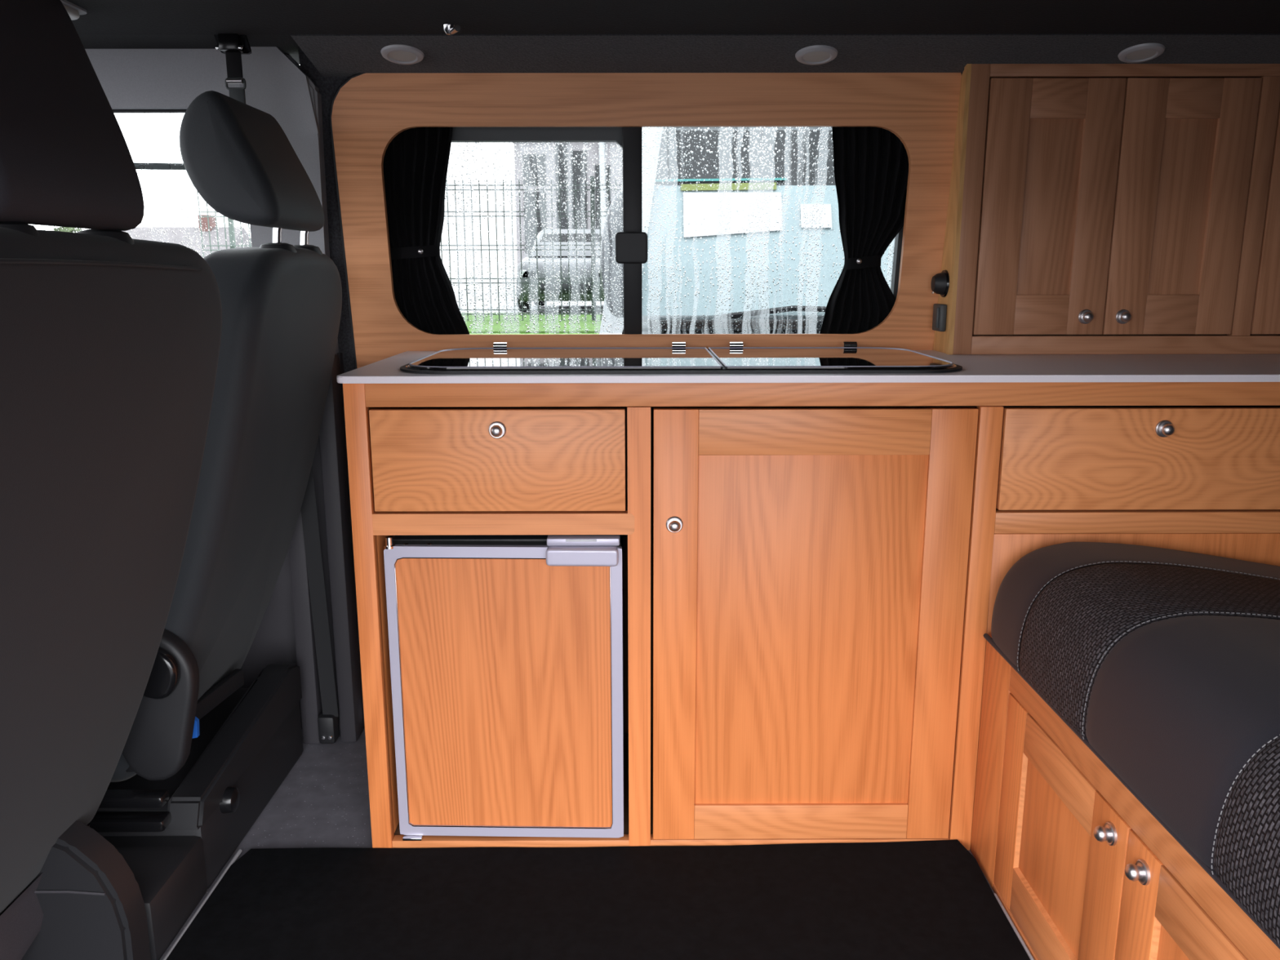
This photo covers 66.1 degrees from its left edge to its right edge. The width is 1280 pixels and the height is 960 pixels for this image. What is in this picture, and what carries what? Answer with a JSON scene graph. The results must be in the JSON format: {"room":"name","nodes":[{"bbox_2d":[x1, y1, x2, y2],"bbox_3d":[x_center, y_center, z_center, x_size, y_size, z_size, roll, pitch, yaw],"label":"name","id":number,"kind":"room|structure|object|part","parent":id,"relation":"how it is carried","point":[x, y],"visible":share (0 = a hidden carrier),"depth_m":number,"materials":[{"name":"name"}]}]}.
{"room":"vehicle interior","nodes":[
{"label":"vehicle interior","id":0,"kind":"room"},
{"bbox_2d":[297,50,355,373],"bbox_3d":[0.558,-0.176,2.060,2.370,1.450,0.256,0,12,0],"label":"pillar","id":1,"kind":"structure","parent":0,"point":[328,86],"depth_m":1.90,"materials":[{"name":"plastic"}]},
{"bbox_2d":[33,109,251,256],"bbox_3d":[-1.143,-0.514,1.918,0.848,0.395,0.074,0,12,0],"label":"window","id":2,"kind":"structure","parent":1,"relation":"in","point":[144,166],"depth_m":1.90,"materials":[{"name":"clear glass"}]},
{"bbox_2d":[84,48,239,109],"bbox_3d":[-1.232,-0.776,1.817,1.050,0.171,0.076,0,12,0],"label":"sun visor","id":3,"kind":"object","parent":1,"relation":"attached to","point":[129,78],"depth_m":1.80,"materials":[{"name":"grey plastic"}]},
{"bbox_2d":[78,34,302,64],"bbox_3d":[-1.188,-0.825,1.780,1.199,0.099,0.287,0,12,0],"label":"trim","id":4,"kind":"structure","parent":1,"relation":"attached to","point":[286,44],"depth_m":1.71,"materials":[{"name":"black plastic"}]},
{"bbox_2d":[249,46,320,135],"bbox_3d":[-0.661,-0.713,1.794,0.138,0.155,0.026,-2,12,-10],"label":"trim","id":5,"kind":"structure","parent":1,"relation":"attached to","point":[271,58],"depth_m":1.78,"materials":[{"name":"grey plastic"}]},
{"bbox_2d":[239,47,338,354],"bbox_3d":[-0.676,-0.515,1.910,0.165,0.620,0.155,0,12,0],"label":"trim","id":6,"kind":"structure","parent":1,"relation":"attached to","point":[264,91],"depth_m":1.82,"materials":[{"name":"grey plastic"}]},
{"bbox_2d":[240,352,364,728],"bbox_3d":[-1.181,0.140,2.101,1.150,0.820,0.060,0,12,0],"label":"trim","id":7,"kind":"structure","parent":1,"relation":"attached to","point":[274,640],"depth_m":2.10,"materials":[{"name":"plastic"}]},
{"bbox_2d":[288,509,322,743],"bbox_3d":[-0.697,0.164,2.031,0.038,0.800,0.060,0,12,0],"label":"trim","id":8,"kind":"structure","parent":1,"relation":"attached to","point":[311,708],"depth_m":2.04,"materials":[{"name":"plastic"}]},
{"bbox_2d":[300,464,339,743],"bbox_3d":[-0.656,0.166,1.996,0.048,0.788,0.047,11,16,41],"label":"belt","id":9,"kind":"object","parent":1,"relation":"attached to","point":[328,719],"visible":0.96,"depth_m":2.01,"materials":[{"name":"black fabric"}]},
{"bbox_2d":[319,354,363,742],"bbox_3d":[-0.620,0.153,2.034,0.036,0.820,0.060,0,12,0],"label":"trim","id":10,"kind":"structure","parent":1,"relation":"attached to","point":[331,433],"depth_m":2.02,"materials":[{"name":"plastic"}]},
{"bbox_2d":[380,44,423,64],"bbox_3d":[-0.416,-0.745,1.723,0.074,0.021,0.072,0,12,0],"label":"ceiling spotlight","id":11,"kind":"object","parent":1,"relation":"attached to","point":[397,54],"visible":1,"depth_m":1.72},
{"bbox_2d":[328,72,962,368],"bbox_3d":[0.011,-0.481,1.913,1.180,0.577,0.101,0,12,0],"label":"window surround","id":12,"kind":"object","parent":1,"relation":"attached to","point":[368,111],"visible":0.69,"depth_m":1.84,"materials":[{"name":"brown wood"}]},
{"bbox_2d":[440,126,903,333],"bbox_3d":[0.013,-0.488,1.958,1.050,0.432,0.132,0,12,0],"label":"window","id":13,"kind":"structure","parent":1,"relation":"in","point":[724,229],"depth_m":1.98,"materials":[{"name":"glass"}]},
{"bbox_2d":[382,127,469,334],"bbox_3d":[-0.441,-0.485,1.941,0.188,0.417,0.085,1,12,3],"label":"curtain","id":14,"kind":"object","parent":13,"relation":"hanging from","point":[416,160],"visible":0.77,"depth_m":1.93,"materials":[{"name":"black fabric"}]},
{"bbox_3d":[-0.250,-0.485,1.978,0.466,0.381,0.061,0,12,0],"label":"sliding pane","id":15,"kind":"part","parent":13,"relation":"part of","materials":[{"name":"clear glass"}]},
{"bbox_3d":[-0.260,-0.490,1.970,0.494,0.428,0.090,0,12,0],"label":"sliding sash","id":16,"kind":"part","parent":13,"relation":"part of","materials":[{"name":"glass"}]},
{"bbox_3d":[0.254,-0.496,1.986,0.538,0.417,0.067,0,12,0],"label":"fixed pane","id":17,"kind":"part","parent":13,"relation":"part of","materials":[{"name":"clear glass"}]},
{"bbox_2d":[819,126,908,333],"bbox_3d":[0.453,-0.487,1.944,0.179,0.417,0.090,0,12,0],"label":"curtain","id":18,"kind":"object","parent":13,"relation":"hanging from","point":[871,164],"visible":0.86,"depth_m":1.93,"materials":[{"name":"black fabric"}]},
{"bbox_3d":[0.013,-0.492,1.978,1.050,0.432,0.092,0,12,0],"label":"frame","id":19,"kind":"part","parent":13,"relation":"part of","materials":[{"name":"plastic"}]},
{"bbox_2d":[290,33,1279,76],"bbox_3d":[0.593,-0.811,1.789,2.360,0.135,0.287,0,12,0],"label":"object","id":20,"kind":"structure","parent":1,"relation":"attached to","point":[331,55],"depth_m":1.72,"materials":[{"name":"fabric"}]},
{"bbox_2d":[795,44,837,65],"bbox_3d":[0.310,-0.746,1.729,0.074,0.021,0.072,0,12,0],"label":"ceiling spotlight","id":21,"kind":"object","parent":1,"relation":"attached to","point":[815,55],"visible":1,"depth_m":1.72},
{"bbox_2d":[1117,43,1164,62],"bbox_3d":[0.878,-0.747,1.723,0.074,0.021,0.072,0,12,0],"label":"ceiling spotlight","id":22,"kind":"object","parent":1,"relation":"attached to","point":[1144,52],"visible":1,"depth_m":1.72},
{"bbox_2d":[159,728,994,959],"bbox_3d":[-0.003,0.734,1.342,3.500,0.030,2.080,0,12,0],"label":"floor","id":23,"kind":"structure","parent":0,"point":[323,802],"depth_m":1.84,"materials":[{"name":"grey carpet"}]},
{"bbox_2d":[0,0,222,959],"bbox_3d":[-0.910,0.149,0.970,0.769,1.272,0.849,0,12,0],"label":"passenger seat","id":24,"kind":"object","parent":23,"relation":"on","point":[110,340],"visible":1,"depth_m":1.05,"materials":[{"name":"fabric"}]},
{"bbox_2d":[87,90,342,959],"bbox_3d":[-0.917,0.029,1.605,0.760,1.242,0.645,0,12,0],"label":"seat","id":25,"kind":"object","parent":23,"relation":"on","point":[203,755],"visible":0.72,"depth_m":1.54,"materials":[{"name":"fabric"}]},
{"bbox_3d":[-0.743,0.288,1.480,0.098,0.084,0.030,0,12,0],"label":"recliner knob","id":26,"kind":"part","parent":25,"relation":"part of","materials":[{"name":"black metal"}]},
{"bbox_3d":[-0.779,0.409,1.699,0.015,0.059,0.291,3,12,14],"label":"slide rail","id":27,"kind":"part","parent":25,"relation":"part of","materials":[{"name":"black plastic"}]},
{"bbox_3d":[-0.737,0.035,1.699,0.400,0.850,0.455,0,12,0],"label":"backrest","id":28,"kind":"part","parent":25,"relation":"part of","materials":[{"name":"fabric"}]},
{"bbox_3d":[-0.686,0.537,1.650,0.022,0.044,0.044,0,12,0],"label":"knob","id":29,"kind":"part","parent":25,"relation":"part of","materials":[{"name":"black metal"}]},
{"bbox_3d":[-0.721,0.457,1.778,0.057,0.094,0.488,0,12,0],"label":"plate","id":30,"kind":"part","parent":25,"relation":"part of","materials":[{"name":"black plastic"}]},
{"bbox_3d":[-0.573,-0.383,1.558,0.022,0.067,0.013,0,12,0],"label":"post","id":31,"kind":"part","parent":25,"relation":"part of","materials":[{"name":"silver metal"}]},
{"bbox_3d":[-0.573,-0.409,1.685,0.022,0.067,0.013,0,12,0],"label":"post","id":32,"kind":"part","parent":25,"relation":"part of","materials":[{"name":"silver metal"}]},
{"bbox_2d":[163,839,1034,959],"bbox_3d":[-0.058,0.754,1.120,1.262,0.022,1.178,0,12,0],"label":"floor mat","id":33,"kind":"object","parent":23,"relation":"on","point":[918,900],"visible":1,"depth_m":1.54,"materials":[{"name":"black carpet"}]},
{"bbox_2d":[342,382,1279,850],"bbox_3d":[0.491,0.198,1.833,1.908,0.813,0.481,0,12,0],"label":"base cabinet","id":34,"kind":"object","parent":23,"relation":"on","point":[814,573],"visible":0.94,"depth_m":1.58,"materials":[{"name":"brown wood"}]},
{"bbox_3d":[-0.455,0.196,1.850,0.016,0.812,0.440,0,12,0],"label":"panel","id":35,"kind":"part","parent":34,"relation":"part of","materials":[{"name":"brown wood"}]},
{"bbox_3d":[-0.224,-0.032,1.565,0.401,0.164,0.018,0,12,0],"label":"drawer","id":36,"kind":"part","parent":34,"relation":"part of","materials":[{"name":"brown wood"}]},
{"bbox_3d":[-0.224,-0.077,1.537,0.028,0.028,0.022,0,12,0],"label":"knob","id":37,"kind":"part","parent":34,"relation":"part of","materials":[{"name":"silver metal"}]},
{"bbox_3d":[-0.219,0.069,1.588,0.420,0.035,0.021,0,12,0],"label":"rail","id":38,"kind":"part","parent":34,"relation":"part of","materials":[{"name":"brown wood"}]},
{"bbox_2d":[383,534,624,840],"bbox_3d":[-0.223,0.318,1.825,0.387,0.538,0.420,0,12,0],"label":"refrigerator","id":39,"kind":"object","parent":34,"relation":"in","point":[506,651],"visible":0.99,"depth_m":1.64,"materials":[{"name":"brown wood"}]},
{"bbox_3d":[-0.393,0.616,1.709,0.033,0.004,0.031,0,12,0],"label":"hinge plate","id":40,"kind":"part","parent":39,"relation":"part of","materials":[{"name":"silver metal"}]},
{"bbox_3d":[-0.093,0.122,1.586,0.116,0.028,0.033,0,12,0],"label":"latch handle","id":41,"kind":"part","parent":39,"relation":"part of","materials":[{"name":"silver metal"}]},
{"bbox_3d":[0.054,0.588,1.909,1.002,0.016,0.390,0,12,0],"label":"board","id":42,"kind":"part","parent":34,"relation":"part of","materials":[{"name":"brown wood"}]},
{"bbox_3d":[0.053,0.630,1.710,0.963,0.021,0.020,0,12,0],"label":"rail","id":43,"kind":"part","parent":34,"relation":"part of","materials":[{"name":"brown wood"}]},
{"bbox_3d":[0.055,0.073,1.570,0.028,0.028,0.022,0,12,0],"label":"knob","id":44,"kind":"part","parent":34,"relation":"part of","materials":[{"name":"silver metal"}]},
{"bbox_3d":[0.276,0.586,1.699,0.366,0.064,0.019,0,12,0],"label":"door rail","id":45,"kind":"part","parent":34,"relation":"part of","materials":[{"name":"brown wood"}]},
{"bbox_2d":[336,350,1279,383],"bbox_3d":[0.513,-0.206,1.751,1.963,0.011,0.490,0,12,0],"label":"countertop","id":46,"kind":"structure","parent":34,"relation":"on","point":[976,368],"depth_m":1.52,"materials":[{"name":"grey laminate"}]},
{"bbox_2d":[400,342,962,373],"bbox_3d":[0.067,-0.220,1.744,0.922,0.020,0.421,0,12,0],"label":"sink","id":47,"kind":"object","parent":46,"relation":"in","point":[735,358],"visible":1,"depth_m":1.68,"materials":[{"name":"black glass"}]},
{"bbox_3d":[-0.125,-0.216,1.743,0.510,0.004,0.391,0,12,0],"label":"glass lid","id":48,"kind":"part","parent":47,"relation":"part of","materials":[{"name":"black"}]},
{"bbox_3d":[0.067,-0.212,1.744,0.922,0.004,0.417,0,12,0],"label":"frame","id":49,"kind":"part","parent":47,"relation":"part of","materials":[{"name":"black plastic"}]},
{"bbox_3d":[0.325,-0.217,1.745,0.379,0.004,0.391,0,12,0],"label":"glass lid","id":50,"kind":"part","parent":47,"relation":"part of","materials":[{"name":"black"}]},
{"bbox_2d":[933,63,1279,355],"bbox_3d":[1.040,-0.505,1.845,0.907,0.532,0.114,1,12,4],"label":"upper cabinet","id":51,"kind":"object","parent":46,"relation":"on","point":[1093,208],"visible":0.94,"depth_m":1.83,"materials":[{"name":"brown wood"}]},
{"bbox_2d":[932,303,946,331],"bbox_3d":[0.584,-0.318,1.924,0.016,0.052,0.052,0,12,0],"label":"light switch","id":52,"kind":"object","parent":51,"relation":"attached to","point":[940,310],"visible":1,"depth_m":1.90,"materials":[{"name":"plastic"}]},
{"bbox_2d":[930,269,949,297],"bbox_3d":[0.580,-0.381,1.909,0.025,0.053,0.053,0,12,0],"label":"power socket","id":53,"kind":"object","parent":51,"relation":"attached to","point":[940,284],"visible":1,"depth_m":1.90,"materials":[{"name":"black plastic"}]},
{"bbox_3d":[0.599,-0.507,1.888,0.014,0.520,0.095,0,12,0],"label":"panel","id":54,"kind":"part","parent":51,"relation":"part of","materials":[{"name":"brown wood"}]},
{"bbox_3d":[0.760,-0.315,1.872,0.101,0.074,0.018,0,12,0],"label":"door rail","id":55,"kind":"part","parent":51,"relation":"part of","materials":[{"name":"brown wood"}]},
{"bbox_3d":[0.760,-0.506,1.833,0.113,0.329,0.008,0,12,0],"label":"door","id":56,"kind":"part","parent":51,"relation":"part of","materials":[{"name":"brown wood"}]},
{"bbox_3d":[0.760,-0.694,1.791,0.101,0.069,0.018,0,12,0],"label":"door rail","id":57,"kind":"part","parent":51,"relation":"part of","materials":[{"name":"brown wood"}]},
{"bbox_3d":[0.844,-0.307,1.854,0.028,0.028,0.022,0,12,0],"label":"knob","id":58,"kind":"part","parent":51,"relation":"part of","materials":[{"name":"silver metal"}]},
{"bbox_3d":[0.915,-0.308,1.855,0.028,0.028,0.022,0,12,0],"label":"knob","id":59,"kind":"part","parent":51,"relation":"part of","materials":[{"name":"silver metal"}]},
{"bbox_3d":[1.063,-0.259,1.885,0.862,0.035,0.018,0,12,0],"label":"rail","id":60,"kind":"part","parent":51,"relation":"part of","materials":[{"name":"brown wood"}]},
{"bbox_3d":[1.062,-0.747,1.781,0.862,0.032,0.018,0,12,0],"label":"rail","id":61,"kind":"part","parent":51,"relation":"part of","materials":[{"name":"brown wood"}]},
{"bbox_3d":[1.006,-0.315,1.872,0.099,0.074,0.018,0,12,0],"label":"door rail","id":62,"kind":"part","parent":51,"relation":"part of","materials":[{"name":"brown wood"}]},
{"bbox_3d":[1.006,-0.506,1.834,0.111,0.329,0.008,0,12,0],"label":"door","id":63,"kind":"part","parent":51,"relation":"part of","materials":[{"name":"brown wood"}]},
{"bbox_3d":[1.006,-0.694,1.792,0.099,0.069,0.018,0,12,0],"label":"door rail","id":64,"kind":"part","parent":51,"relation":"part of","materials":[{"name":"brown wood"}]},
{"bbox_3d":[0.276,0.256,1.630,0.382,0.624,0.008,0,12,0],"label":"door","id":65,"kind":"part","parent":34,"relation":"part of","materials":[{"name":"brown wood"}]},
{"bbox_3d":[0.275,-0.077,1.558,0.366,0.073,0.019,0,12,0],"label":"door rail","id":66,"kind":"part","parent":34,"relation":"part of","materials":[{"name":"brown wood"}]},
{"bbox_3d":[0.508,-0.137,1.547,1.874,0.039,0.020,0,12,0],"label":"rail","id":67,"kind":"part","parent":34,"relation":"part of","materials":[{"name":"brown wood"}]},
{"bbox_3d":[0.562,0.209,1.831,0.015,0.748,0.390,0,12,0],"label":"divider panel","id":68,"kind":"part","parent":34,"relation":"part of","materials":[{"name":"brown wood"}]},
{"bbox_3d":[0.498,0.163,2.029,1.892,0.800,0.008,0,12,0],"label":"panel","id":69,"kind":"part","parent":34,"relation":"part of","materials":[{"name":"brown wood"}]},
{"bbox_3d":[1.008,0.361,1.659,0.874,0.566,0.020,0,12,0],"label":"panel","id":70,"kind":"part","parent":34,"relation":"part of","materials":[{"name":"brown wood"}]},
{"bbox_3d":[1.008,0.067,1.592,0.874,0.035,0.020,0,12,0],"label":"rail","id":71,"kind":"part","parent":34,"relation":"part of","materials":[{"name":"brown wood"}]},
{"bbox_3d":[0.846,-0.034,1.569,0.542,0.164,0.018,0,12,0],"label":"drawer","id":72,"kind":"part","parent":34,"relation":"part of","materials":[{"name":"brown wood"}]},
{"bbox_3d":[0.825,-0.079,1.540,0.028,0.028,0.022,0,12,0],"label":"knob","id":73,"kind":"part","parent":34,"relation":"part of","materials":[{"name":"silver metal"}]},
{"bbox_2d":[970,633,1279,959],"bbox_3d":[1.075,0.574,1.060,1.046,0.398,1.228,0,12,0],"label":"storage bench","id":74,"kind":"object","parent":23,"relation":"on","point":[1081,868],"visible":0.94,"depth_m":1.30,"materials":[{"name":"brown wood"}]},
{"bbox_3d":[0.582,0.775,1.046,0.018,0.012,1.120,0,12,0],"label":"rail","id":75,"kind":"part","parent":74,"relation":"part of","materials":[{"name":"brown wood"}]},
{"bbox_3d":[0.580,0.652,1.405,0.017,0.072,0.222,0,12,0],"label":"door rail","id":76,"kind":"part","parent":74,"relation":"part of","materials":[{"name":"brown wood"}]},
{"bbox_3d":[0.582,0.523,1.377,0.007,0.206,0.234,0,12,0],"label":"door","id":77,"kind":"part","parent":74,"relation":"part of","materials":[{"name":"brown wood"}]},
{"bbox_3d":[0.580,0.398,1.351,0.017,0.064,0.222,0,12,0],"label":"door rail","id":78,"kind":"part","parent":74,"relation":"part of","materials":[{"name":"brown wood"}]},
{"bbox_3d":[0.562,0.429,1.192,0.022,0.028,0.028,0,12,0],"label":"knob","id":79,"kind":"part","parent":74,"relation":"part of","materials":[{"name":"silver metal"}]},
{"bbox_2d":[982,542,1279,949],"bbox_3d":[1.002,0.296,0.993,0.892,0.176,1.212,0,12,0],"label":"bench cushion","id":80,"kind":"object","parent":74,"relation":"on","point":[1164,664],"visible":1,"depth_m":1.14,"materials":[{"name":"grey fabric"}]},
{"bbox_3d":[0.562,0.445,1.116,0.022,0.028,0.028,0,12,0],"label":"knob","id":81,"kind":"part","parent":74,"relation":"part of","materials":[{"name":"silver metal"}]},
{"bbox_3d":[0.583,0.603,1.000,0.007,0.206,0.245,0,12,0],"label":"door","id":82,"kind":"part","parent":74,"relation":"part of","materials":[{"name":"brown wood"}]},
{"bbox_3d":[0.581,0.478,0.974,0.017,0.064,0.233,0,12,0],"label":"door rail","id":83,"kind":"part","parent":74,"relation":"part of","materials":[{"name":"brown wood"}]},
{"bbox_2d":[66,0,1279,34],"bbox_3d":[-0.004,-0.691,0.708,3.560,0.279,1.873,0,12,0],"label":"ceiling","id":84,"kind":"structure","parent":0,"point":[102,16],"depth_m":1.54,"materials":[{"name":"black fabric"}]},
{"bbox_2d":[60,0,86,20],"bbox_3d":[-0.883,-0.702,1.466,0.077,0.020,0.105,0,12,0],"label":"recessed light","id":85,"kind":"object","parent":84,"relation":"in","point":[73,11],"visible":0.23,"depth_m":1.48,"materials":[{"name":"grey plastic"}]},
{"bbox_2d":[213,33,251,103],"bbox_3d":[-0.690,-0.677,1.671,0.052,0.196,0.053,0,12,0],"label":"belt","id":86,"kind":"object","parent":84,"relation":"hanging from","point":[233,46],"visible":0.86,"depth_m":1.67,"materials":[{"name":"black fabric"}]},
{"bbox_3d":[-0.690,-0.749,1.656,0.052,0.050,0.053,0,12,0],"label":"anchor frame","id":87,"kind":"part","parent":86,"relation":"part of","materials":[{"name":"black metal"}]},
{"bbox_2d":[442,23,460,35],"bbox_3d":[-0.301,-0.723,1.578,0.022,0.020,0.066,-5,13,-22],"label":"coat hook","id":88,"kind":"object","parent":84,"relation":"attached to","point":[450,29],"visible":1,"depth_m":1.58,"materials":[{"name":"silver metal"}]},
{"label":"outside","id":89,"kind":"structure","parent":0,"visible":0},
{"bbox_3d":[-30.219,-11.986,62.059,180.000,0.890,93.400,0,12,0],"label":"forecourt","id":90,"kind":"object","parent":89,"visible":0},
{"bbox_2d":[52,226,82,232],"bbox_3d":[-33.686,-12.965,58.571,3.612,4.267,3.654,0,12,0],"label":"tree","id":91,"kind":"object","parent":90,"relation":"on","point":[64,228],"visible":0.06,"depth_m":57.51,"materials":[{"name":"green plant"}]},
{"bbox_2d":[123,214,252,257],"bbox_3d":[-36.781,-17.894,77.853,11.100,5.900,8.800,0,12,0],"label":"house","id":92,"kind":"structure","parent":90,"relation":"on","point":[137,231],"depth_m":76.50,"materials":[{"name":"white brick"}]},
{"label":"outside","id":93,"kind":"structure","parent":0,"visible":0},
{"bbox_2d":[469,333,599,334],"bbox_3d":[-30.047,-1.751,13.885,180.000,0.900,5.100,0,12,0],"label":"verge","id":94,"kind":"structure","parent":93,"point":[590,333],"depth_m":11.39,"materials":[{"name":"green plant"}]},
{"bbox_2d":[196,191,252,257],"bbox_3d":[-2.753,-3.199,13.659,6.607,1.950,0.090,0,12,0],"label":"mesh fence","id":95,"kind":"object","parent":94,"relation":"on","point":[231,227],"visible":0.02,"depth_m":13.57,"materials":[{"name":"grey metal"}]},
{"bbox_3d":[-5.649,-3.196,13.665,0.060,1.950,0.060,0,12,0],"label":"post","id":96,"kind":"part","parent":95,"relation":"part of","materials":[{"name":"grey metal"}]}
]}

